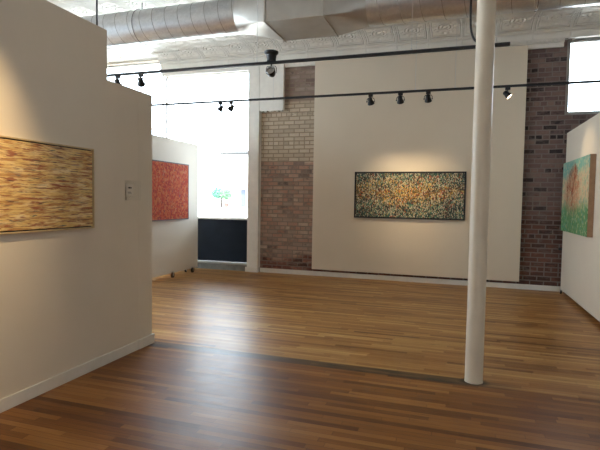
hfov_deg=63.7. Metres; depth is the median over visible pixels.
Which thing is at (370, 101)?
track light
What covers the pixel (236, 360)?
floor
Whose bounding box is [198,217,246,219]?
window sill
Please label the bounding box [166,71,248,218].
window
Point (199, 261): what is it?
trim
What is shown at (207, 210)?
street
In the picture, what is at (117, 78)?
track light
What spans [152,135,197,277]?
wall
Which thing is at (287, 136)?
wall
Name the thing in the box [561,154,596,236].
painting
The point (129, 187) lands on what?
label holder
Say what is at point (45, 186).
painting
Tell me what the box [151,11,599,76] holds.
ceiling beam
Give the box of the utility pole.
[151,77,171,136]
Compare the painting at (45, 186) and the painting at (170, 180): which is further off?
the painting at (170, 180)
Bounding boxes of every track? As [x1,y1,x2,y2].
[96,0,509,76]
[152,35,599,105]
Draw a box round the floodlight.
[264,49,278,76]
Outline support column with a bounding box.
[464,0,495,384]
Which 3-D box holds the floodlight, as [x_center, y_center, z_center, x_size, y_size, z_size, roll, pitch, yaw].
[-0.392,-2.201,6.606,0.196,0.345,0.196,2,3,18]
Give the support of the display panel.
attached to the wall at (287, 136)
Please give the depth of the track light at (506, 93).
7.70 m
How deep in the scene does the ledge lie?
10.96 m
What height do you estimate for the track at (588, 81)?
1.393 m
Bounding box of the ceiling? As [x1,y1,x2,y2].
[47,0,599,62]
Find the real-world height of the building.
12.600 m
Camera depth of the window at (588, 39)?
8.75 m
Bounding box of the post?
[245,61,261,272]
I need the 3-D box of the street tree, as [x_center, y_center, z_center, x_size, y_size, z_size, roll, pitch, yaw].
[-15.247,-5.365,94.191,4.502,3.993,2.500,2,3,18]
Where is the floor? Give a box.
[0,268,599,449]
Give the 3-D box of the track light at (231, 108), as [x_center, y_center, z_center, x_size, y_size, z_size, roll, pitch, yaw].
[-1.322,-2.254,9.222,0.135,0.196,0.136,0,3,-16]
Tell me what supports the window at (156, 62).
in the wall at (287, 136)
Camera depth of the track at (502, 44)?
6.38 m
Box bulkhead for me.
[260,60,284,112]
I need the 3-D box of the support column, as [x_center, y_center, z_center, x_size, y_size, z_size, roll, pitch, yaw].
[1.600,-1.016,4.222,0.160,4.850,0.160,2,3,18]
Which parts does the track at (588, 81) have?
rail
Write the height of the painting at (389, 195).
0.935 m
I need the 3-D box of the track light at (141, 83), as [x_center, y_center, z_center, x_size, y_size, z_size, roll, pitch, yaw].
[-2.391,-2.170,7.257,0.144,0.198,0.145,2,3,18]
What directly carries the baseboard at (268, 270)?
attached to the wall at (287, 136)
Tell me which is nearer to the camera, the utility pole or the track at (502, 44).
the track at (502, 44)
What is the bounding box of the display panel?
[312,45,527,281]
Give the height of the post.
4.830 m
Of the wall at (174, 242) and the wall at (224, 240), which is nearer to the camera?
the wall at (174, 242)
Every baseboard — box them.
[0,333,154,412]
[260,268,562,291]
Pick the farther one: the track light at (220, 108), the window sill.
the window sill
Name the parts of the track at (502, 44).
hanger rod, rail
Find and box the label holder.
[126,184,132,194]
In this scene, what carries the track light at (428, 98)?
hanging from the track at (588, 81)
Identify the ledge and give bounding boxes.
[195,263,246,270]
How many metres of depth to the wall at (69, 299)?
4.16 m
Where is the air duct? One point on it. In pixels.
(285, 20)
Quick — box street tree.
[211,187,231,207]
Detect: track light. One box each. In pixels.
[113,75,122,84]
[136,74,145,86]
[217,102,223,111]
[227,102,234,111]
[366,94,374,105]
[396,93,404,103]
[423,91,432,102]
[503,87,512,99]
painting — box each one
[0,135,94,234]
[152,160,188,220]
[354,171,466,220]
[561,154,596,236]
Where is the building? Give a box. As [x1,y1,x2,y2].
[219,150,247,206]
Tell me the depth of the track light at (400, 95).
8.21 m
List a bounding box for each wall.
[0,0,151,398]
[107,40,596,285]
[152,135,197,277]
[198,219,246,262]
[558,113,599,321]
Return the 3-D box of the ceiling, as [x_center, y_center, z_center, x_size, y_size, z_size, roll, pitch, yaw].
[-1.082,-3.465,2.809,15.600,0.100,15.370,2,3,18]
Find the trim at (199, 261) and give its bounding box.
[198,260,246,264]
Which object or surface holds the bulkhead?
attached to the wall at (287, 136)
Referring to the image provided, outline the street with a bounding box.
[198,204,246,262]
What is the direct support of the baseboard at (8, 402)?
attached to the wall at (69, 299)
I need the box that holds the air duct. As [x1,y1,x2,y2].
[81,0,599,47]
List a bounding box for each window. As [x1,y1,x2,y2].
[107,62,159,67]
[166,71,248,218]
[565,37,599,114]
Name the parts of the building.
roof cornice, door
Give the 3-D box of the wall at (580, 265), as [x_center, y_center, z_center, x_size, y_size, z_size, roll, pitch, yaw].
[4.220,-0.121,6.863,0.250,2.875,3.860,2,3,18]

